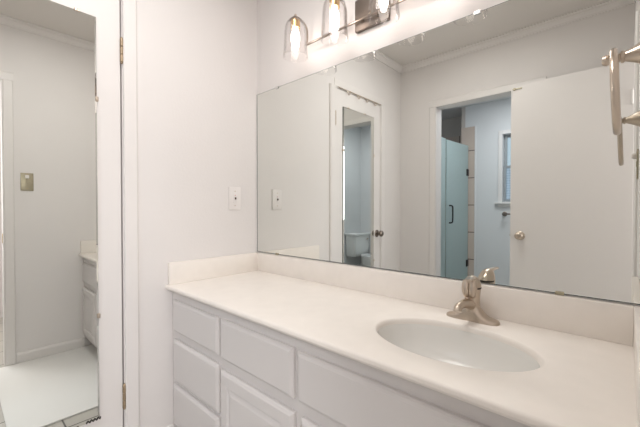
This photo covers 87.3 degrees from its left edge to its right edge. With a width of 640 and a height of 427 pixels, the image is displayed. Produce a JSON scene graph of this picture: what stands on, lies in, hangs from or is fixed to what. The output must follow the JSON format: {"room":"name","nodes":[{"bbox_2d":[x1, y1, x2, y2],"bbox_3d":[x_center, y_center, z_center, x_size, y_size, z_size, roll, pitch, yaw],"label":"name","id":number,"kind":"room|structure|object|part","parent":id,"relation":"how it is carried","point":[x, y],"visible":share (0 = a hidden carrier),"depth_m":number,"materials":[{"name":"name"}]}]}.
{"room":"bathroom","nodes":[
{"label":"bathroom","id":0,"kind":"room"},
{"bbox_2d":[120,0,257,426],"bbox_3d":[-1.003,-0.134,1.415,0.120,2.505,1.732,1,1,42],"label":"wall","id":1,"kind":"structure","parent":0,"point":[197,59],"depth_m":1.68,"materials":[{"name":"paint"}]},
{"bbox_2d":[50,0,125,426],"bbox_3d":[-1.070,0.085,1.237,0.100,2.047,0.638,1,1,42],"label":"door","id":2,"kind":"structure","parent":1,"relation":"in","point":[109,43],"depth_m":1.44,"materials":[{"name":"paint"}]},
{"bbox_2d":[0,0,100,426],"bbox_3d":[-1.072,0.025,1.243,0.016,1.684,0.438,1,1,42],"label":"mirror","id":3,"kind":"object","parent":2,"relation":"attached to","point":[50,315],"visible":1,"depth_m":1.28,"materials":[{"name":"grey mirror"}]},
{"bbox_2d":[122,0,139,426],"bbox_3d":[-1.078,0.057,1.237,0.014,2.128,0.760,1,1,42],"label":"trim","id":4,"kind":"structure","parent":1,"relation":"attached to","point":[129,7],"depth_m":1.49,"materials":[{"name":"paint"}]},
{"bbox_2d":[229,187,240,209],"bbox_3d":[-0.477,-0.085,1.890,0.016,0.128,0.078,1,1,42],"label":"light switch","id":5,"kind":"object","parent":1,"relation":"attached to","point":[234,192],"visible":1,"depth_m":1.89,"materials":[{"name":"white plastic"}]},
{"bbox_3d":[-0.478,-0.085,1.891,0.002,0.050,0.022,1,1,42],"label":"toggle frame","id":6,"kind":"part","parent":5,"relation":"part of","materials":[{"name":"white plastic"}]},
{"bbox_2d":[257,0,639,305],"bbox_3d":[0.280,-0.135,1.496,1.904,2.505,0.120,1,1,42],"label":"wall","id":7,"kind":"structure","parent":0,"point":[278,64],"depth_m":1.64,"materials":[{"name":"paint"}]},
{"bbox_2d":[290,0,404,52],"bbox_3d":[0.171,-0.852,1.385,0.860,0.206,0.176,1,1,42],"label":"vanity light","id":8,"kind":"object","parent":7,"relation":"attached to","point":[369,14],"visible":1,"depth_m":1.45,"materials":[{"name":"silver"}]},
{"bbox_2d":[291,18,299,29],"bbox_3d":[-0.118,-0.908,1.613,0.045,0.040,0.045,1,1,42],"label":"socket","id":9,"kind":"object","parent":8,"relation":"attached to","point":[295,22],"depth_m":1.60,"materials":[{"name":"gold metal"}]},
{"bbox_3d":[-0.118,-0.834,1.614,0.041,0.118,0.041,1,1,42],"label":"bulb","id":10,"kind":"part","parent":8,"relation":"part of","materials":[{"name":"white glass"}]},
{"bbox_3d":[-0.089,-0.897,1.645,0.010,0.110,0.087,1,1,42],"label":"arm","id":11,"kind":"part","parent":8,"relation":"part of","materials":[{"name":"silver metal"}]},
{"bbox_2d":[329,0,339,9],"bbox_3d":[0.063,-0.906,1.447,0.045,0.040,0.045,1,1,42],"label":"socket","id":12,"kind":"object","parent":8,"relation":"attached to","point":[333,4],"depth_m":1.43,"materials":[{"name":"gold metal"}]},
{"bbox_3d":[0.063,-0.831,1.448,0.041,0.118,0.041,1,1,42],"label":"bulb","id":13,"kind":"part","parent":8,"relation":"part of","materials":[{"name":"white glass"}]},
{"bbox_3d":[0.092,-0.895,1.479,0.010,0.110,0.087,1,1,42],"label":"arm","id":14,"kind":"part","parent":8,"relation":"part of","materials":[{"name":"silver metal"}]},
{"bbox_3d":[0.224,-0.874,1.443,0.171,0.140,0.020,1,1,42],"label":"wall plate","id":15,"kind":"part","parent":8,"relation":"part of","materials":[{"name":"brown"}]},
{"bbox_3d":[0.244,-0.829,1.283,0.041,0.118,0.041,1,1,42],"label":"bulb","id":16,"kind":"part","parent":8,"relation":"part of","materials":[{"name":"white glass"}]},
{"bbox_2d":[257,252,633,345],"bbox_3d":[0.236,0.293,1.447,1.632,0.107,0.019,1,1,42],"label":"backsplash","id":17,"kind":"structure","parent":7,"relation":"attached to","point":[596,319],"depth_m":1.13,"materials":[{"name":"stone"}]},
{"bbox_2d":[257,0,639,304],"bbox_3d":[0.240,-0.232,1.443,1.671,0.941,0.010,1,1,42],"label":"wall mirror","id":18,"kind":"object","parent":7,"relation":"attached to","point":[483,144],"visible":1,"depth_m":1.17,"materials":[{"name":"grey mirror"}]},
{"bbox_3d":[-1.007,1.191,-0.290,4.400,0.100,4.520,1,1,42],"label":"floor","id":19,"kind":"structure","parent":0,"visible":0},
{"bbox_2d":[173,292,529,426],"bbox_3d":[0.062,0.746,1.263,1.670,0.749,0.532,1,1,42],"label":"vanity cabinet","id":20,"kind":"object","parent":19,"relation":"on","point":[230,370],"visible":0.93,"depth_m":1.09,"materials":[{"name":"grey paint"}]},
{"bbox_3d":[-0.551,0.489,1.472,0.402,0.150,0.019,1,1,42],"label":"drawer","id":21,"kind":"part","parent":20,"relation":"part of","materials":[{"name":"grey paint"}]},
{"bbox_3d":[-0.551,0.904,1.478,0.402,0.176,0.019,1,1,42],"label":"drawer","id":22,"kind":"part","parent":20,"relation":"part of","materials":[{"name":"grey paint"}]},
{"bbox_3d":[-0.551,0.699,1.475,0.402,0.193,0.019,1,1,42],"label":"drawer","id":23,"kind":"part","parent":20,"relation":"part of","materials":[{"name":"grey paint"}]},
{"bbox_3d":[-0.236,0.495,1.184,0.418,0.158,0.019,1,1,42],"label":"drawer","id":24,"kind":"part","parent":20,"relation":"part of","materials":[{"name":"grey paint"}]},
{"bbox_3d":[-0.235,0.807,1.187,0.421,0.378,0.019,1,1,42],"label":"door","id":25,"kind":"part","parent":20,"relation":"part of","materials":[{"name":"grey paint"}]},
{"bbox_3d":[0.076,0.811,0.903,0.358,0.378,0.019,1,1,42],"label":"door","id":26,"kind":"part","parent":20,"relation":"part of","materials":[{"name":"grey paint"}]},
{"bbox_3d":[0.207,0.502,0.779,0.743,0.155,0.019,1,1,42],"label":"false drawer","id":27,"kind":"part","parent":20,"relation":"part of","materials":[{"name":"grey paint"}]},
{"bbox_2d":[165,252,639,426],"bbox_3d":[0.057,0.370,1.252,1.672,0.256,0.549,1,1,42],"label":"countertop","id":28,"kind":"structure","parent":20,"relation":"on","point":[551,360],"depth_m":1.01,"materials":[{"name":"stone"}]},
{"bbox_2d":[377,324,539,371],"bbox_3d":[0.361,0.432,0.941,0.445,0.139,0.296,1,1,42],"label":"basin","id":29,"kind":"object","parent":28,"relation":"in","point":[463,347],"depth_m":1.03,"materials":[{"name":"white ceramic"}]},
{"bbox_2d":[446,275,499,325],"bbox_3d":[0.473,0.277,1.076,0.166,0.149,0.147,1,1,42],"label":"faucet","id":30,"kind":"object","parent":28,"relation":"on","point":[469,308],"visible":1,"depth_m":1.08,"materials":[{"name":"silver metal"}]},
{"bbox_3d":[0.464,0.297,1.067,0.039,0.048,0.122,1,1,42],"label":"spout","id":31,"kind":"part","parent":30,"relation":"part of","materials":[{"name":"silver metal"}]},
{"bbox_3d":[0.482,0.212,1.073,0.031,0.019,0.079,1,1,34],"label":"lever","id":32,"kind":"part","parent":30,"relation":"part of","materials":[{"name":"silver metal"}]},
{"bbox_3d":[0.317,-0.118,0.208,0.110,2.505,1.732,1,1,42],"label":"wall","id":33,"kind":"structure","parent":0,"visible":0},
{"bbox_2d":[601,42,639,134],"bbox_3d":[0.607,-0.249,0.664,0.079,0.182,0.171,1,1,42],"label":"towel ring","id":34,"kind":"object","parent":33,"relation":"attached to","point":[632,54],"visible":1,"depth_m":0.63,"materials":[{"name":"silver metal"}]},
{"bbox_3d":[0.607,-0.312,0.663,0.079,0.057,0.057,1,1,42],"label":"post","id":35,"kind":"part","parent":34,"relation":"part of","materials":[{"name":"silver metal"}]}
]}

